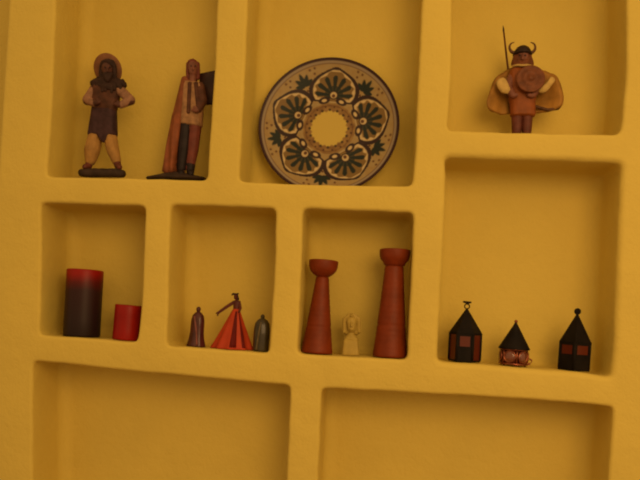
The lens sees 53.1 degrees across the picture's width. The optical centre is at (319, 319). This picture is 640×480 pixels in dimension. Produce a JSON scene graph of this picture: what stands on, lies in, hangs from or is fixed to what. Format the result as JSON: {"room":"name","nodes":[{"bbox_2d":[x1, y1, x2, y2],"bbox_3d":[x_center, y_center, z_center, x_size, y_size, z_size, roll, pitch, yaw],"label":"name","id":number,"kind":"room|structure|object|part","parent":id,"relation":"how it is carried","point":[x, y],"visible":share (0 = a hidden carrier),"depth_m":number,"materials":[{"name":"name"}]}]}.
{"room":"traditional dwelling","nodes":[
{"label":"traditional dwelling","id":0,"kind":"room"},
{"bbox_2d":[0,0,9,145],"bbox_3d":[-1.738,-0.023,1.990,2.428,2.700,0.105,2,0,6],"label":"wall","id":1,"kind":"structure","parent":0,"point":[4,4],"depth_m":1.85,"materials":[{"name":"yellow paint"}]},
{"bbox_2d":[0,0,639,479],"bbox_3d":[0.250,0.060,1.552,2.022,2.700,0.340,2,0,6],"label":"wall","id":2,"kind":"structure","parent":0,"point":[537,227],"depth_m":1.50,"materials":[{"name":"yellow paint"}]},
{"bbox_2d":[63,268,103,336],"bbox_3d":[-0.564,-0.040,1.525,0.084,0.159,0.084,3,0,6],"label":"candle","id":3,"kind":"object","parent":2,"relation":"in","point":[84,287],"visible":1,"depth_m":1.49,"materials":[{"name":"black wax"}]},
{"bbox_2d":[78,53,134,177],"bbox_3d":[-0.504,-0.482,1.519,0.139,0.298,0.062,2,0,4],"label":"figurine","id":4,"kind":"object","parent":2,"relation":"in","point":[104,94],"visible":1,"depth_m":1.50,"materials":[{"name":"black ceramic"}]},
{"bbox_2d":[112,304,141,340],"bbox_3d":[-0.454,0.006,1.512,0.067,0.086,0.064,2,0,22],"label":"candle","id":5,"kind":"object","parent":2,"relation":"on","point":[127,318],"visible":0.91,"depth_m":1.48,"materials":[{"name":"red wax"}]},
{"bbox_2d":[146,58,214,180],"bbox_3d":[-0.316,-0.469,1.501,0.178,0.291,0.071,3,0,6],"label":"figurine","id":6,"kind":"object","parent":2,"relation":"in","point":[183,139],"visible":0.96,"depth_m":1.49,"materials":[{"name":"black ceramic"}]},
{"bbox_3d":[-0.317,-0.410,1.501,0.033,0.130,0.031,3,0,6],"label":"trouser leg","id":7,"kind":"part","parent":6,"relation":"part of","materials":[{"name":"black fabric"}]},
{"bbox_2d":[186,58,199,79],"bbox_3d":[-0.298,-0.588,1.503,0.035,0.051,0.030,3,0,6],"label":"hood","id":8,"kind":"object","parent":6,"relation":"attached to","point":[192,66],"depth_m":1.49,"materials":[{"name":"brown wood"}]},
{"bbox_3d":[-0.296,-0.408,1.499,0.033,0.126,0.029,3,0,6],"label":"trouser leg","id":9,"kind":"part","parent":6,"relation":"part of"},
{"bbox_2d":[186,307,204,346],"bbox_3d":[-0.285,0.015,1.479,0.044,0.093,0.038,2,0,17],"label":"figurine","id":10,"kind":"object","parent":2,"relation":"in","point":[196,336],"visible":1,"depth_m":1.47,"materials":[{"name":"red ceramic"}]},
{"bbox_3d":[-0.285,0.024,1.466,0.015,0.066,0.006,2,0,33],"label":"sash","id":11,"kind":"part","parent":10,"relation":"part of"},
{"bbox_2d":[210,293,252,349],"bbox_3d":[-0.199,0.002,1.482,0.101,0.130,0.083,4,0,6],"label":"figurine","id":12,"kind":"object","parent":2,"relation":"in","point":[233,335],"visible":1,"depth_m":1.47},
{"bbox_2d":[253,314,269,351],"bbox_3d":[-0.134,0.029,1.464,0.036,0.085,0.032,2,0,-14],"label":"figurine","id":13,"kind":"object","parent":2,"relation":"in","point":[261,335],"visible":1,"depth_m":1.45,"materials":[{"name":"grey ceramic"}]},
{"bbox_3d":[-0.139,0.036,1.450,0.011,0.064,0.007,4,0,6],"label":"sash","id":14,"kind":"part","parent":13,"relation":"part of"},
{"bbox_2d":[301,259,337,354],"bbox_3d":[-0.001,-0.030,1.463,0.077,0.215,0.072,2,0,22],"label":"candle holder","id":15,"kind":"object","parent":2,"relation":"on","point":[317,339],"visible":1,"depth_m":1.44,"materials":[{"name":"red wood"}]},
{"bbox_2d":[309,259,337,276],"bbox_3d":[0.007,-0.117,1.463,0.067,0.038,0.067,4,0,6],"label":"cup","id":16,"kind":"object","parent":15,"relation":"on","point":[319,267],"depth_m":1.44,"materials":[{"name":"red wood"}]},
{"bbox_2d":[258,57,399,185],"bbox_3d":[0.020,-0.459,1.518,0.334,0.332,0.057,2,0,6],"label":"plate","id":17,"kind":"object","parent":2,"relation":"in","point":[334,121],"visible":0.93,"depth_m":1.52,"materials":[{"name":"ceramic"}]},
{"bbox_2d":[342,313,360,355],"bbox_3d":[0.072,0.032,1.465,0.044,0.097,0.036,2,0,6],"label":"figurine","id":18,"kind":"object","parent":2,"relation":"on","point":[351,327],"visible":1,"depth_m":1.46,"materials":[{"name":"beige wood"}]},
{"bbox_2d":[373,248,410,357],"bbox_3d":[0.164,-0.037,1.446,0.077,0.243,0.077,3,0,6],"label":"candle holder","id":19,"kind":"object","parent":2,"relation":"on","point":[390,338],"visible":0.99,"depth_m":1.42,"materials":[{"name":"red wood"}]},
{"bbox_2d":[380,248,410,265],"bbox_3d":[0.169,-0.140,1.446,0.070,0.037,0.070,3,0,6],"label":"cup","id":20,"kind":"object","parent":19,"relation":"on","point":[389,256],"depth_m":1.42,"materials":[{"name":"red wood"}]},
{"bbox_2d":[447,301,481,362],"bbox_3d":[0.325,0.025,1.426,0.073,0.135,0.068,3,0,6],"label":"lantern","id":21,"kind":"object","parent":2,"relation":"on","point":[465,337],"visible":1,"depth_m":1.40,"materials":[{"name":"metal"}]},
{"bbox_3d":[0.290,0.057,1.433,0.006,0.059,0.006,3,0,6],"label":"post","id":22,"kind":"part","parent":21,"relation":"part of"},
{"bbox_3d":[0.295,0.058,1.417,0.002,0.057,0.033,2,0,-17],"label":"pane","id":23,"kind":"part","parent":21,"relation":"part of","materials":[{"name":"brown glass"}]},
{"bbox_3d":[0.300,0.058,1.401,0.006,0.059,0.006,3,0,6],"label":"post","id":24,"kind":"part","parent":21,"relation":"part of","materials":[{"name":"metal"}]},
{"bbox_3d":[0.316,0.060,1.398,0.034,0.057,0.002,2,0,13],"label":"door","id":25,"kind":"part","parent":21,"relation":"part of","materials":[{"name":"metal"}]},
{"bbox_3d":[0.324,0.031,1.426,0.069,0.003,0.064,3,0,6],"label":"rail","id":26,"kind":"part","parent":21,"relation":"part of","materials":[{"name":"metal"}]},
{"bbox_3d":[0.317,0.047,1.398,0.024,0.024,0.001,2,0,13],"label":"pane","id":27,"kind":"part","parent":21,"relation":"part of","materials":[{"name":"brown glass"}]},
{"bbox_3d":[0.333,0.060,1.394,0.006,0.059,0.006,3,0,6],"label":"post","id":28,"kind":"part","parent":21,"relation":"part of","materials":[{"name":"metal"}]},
{"bbox_3d":[0.344,0.061,1.406,0.002,0.057,0.033,2,0,43],"label":"pane","id":29,"kind":"part","parent":21,"relation":"part of","materials":[{"name":"brown glass"}]},
{"bbox_3d":[0.355,0.061,1.418,0.006,0.059,0.006,3,0,6],"label":"post","id":30,"kind":"part","parent":21,"relation":"part of","materials":[{"name":"metal"}]},
{"bbox_2d":[498,320,531,366],"bbox_3d":[0.430,0.051,1.415,0.068,0.102,0.068,2,0,-39],"label":"lantern","id":31,"kind":"object","parent":2,"relation":"on","point":[514,348],"visible":1,"depth_m":1.39,"materials":[{"name":"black metal"}]},
{"bbox_3d":[0.412,0.080,1.391,0.028,0.028,0.004,2,0,33],"label":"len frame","id":32,"kind":"part","parent":31,"relation":"part of","materials":[{"name":"orange metal"}]},
{"bbox_3d":[0.441,0.082,1.389,0.028,0.028,0.004,2,0,-27],"label":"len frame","id":33,"kind":"part","parent":31,"relation":"part of","materials":[{"name":"orange metal"}]},
{"bbox_2d":[487,26,563,132],"bbox_3d":[0.454,-0.531,1.416,0.166,0.263,0.068,3,0,6],"label":"figurine","id":34,"kind":"object","parent":2,"relation":"in","point":[523,91],"visible":0.89,"depth_m":1.41,"materials":[{"name":"brown ceramic"}]},
{"bbox_2d":[557,308,591,371],"bbox_3d":[0.558,0.042,1.399,0.050,0.137,0.049,2,0,-23],"label":"lantern","id":35,"kind":"object","parent":2,"relation":"on","point":[574,354],"visible":1,"depth_m":1.39,"materials":[{"name":"metal"}]},
{"bbox_3d":[0.528,0.076,1.411,0.005,0.058,0.005,4,0,6],"label":"post","id":36,"kind":"part","parent":35,"relation":"part of","materials":[{"name":"metal"}]},
{"bbox_3d":[0.536,0.077,1.391,0.003,0.056,0.044,2,0,-23],"label":"panel","id":37,"kind":"part","parent":35,"relation":"part of","materials":[{"name":"metal"}]},
{"bbox_3d":[0.537,0.064,1.391,0.001,0.021,0.032,2,0,-23],"label":"pane","id":38,"kind":"part","parent":35,"relation":"part of","materials":[{"name":"brown glass"}]},
{"bbox_3d":[0.545,0.077,1.371,0.005,0.058,0.005,4,0,6],"label":"post","id":39,"kind":"part","parent":35,"relation":"part of","materials":[{"name":"metal"}]},
{"bbox_3d":[0.565,0.079,1.379,0.045,0.056,0.003,2,0,-23],"label":"panel","id":40,"kind":"part","parent":35,"relation":"part of","materials":[{"name":"metal"}]},
{"bbox_3d":[0.566,0.066,1.379,0.033,0.022,0.001,2,0,-23],"label":"pane","id":41,"kind":"part","parent":35,"relation":"part of","materials":[{"name":"brown glass"}]},
{"bbox_3d":[0.585,0.080,1.388,0.005,0.058,0.005,4,0,6],"label":"post","id":42,"kind":"part","parent":35,"relation":"part of","materials":[{"name":"metal"}]}
]}

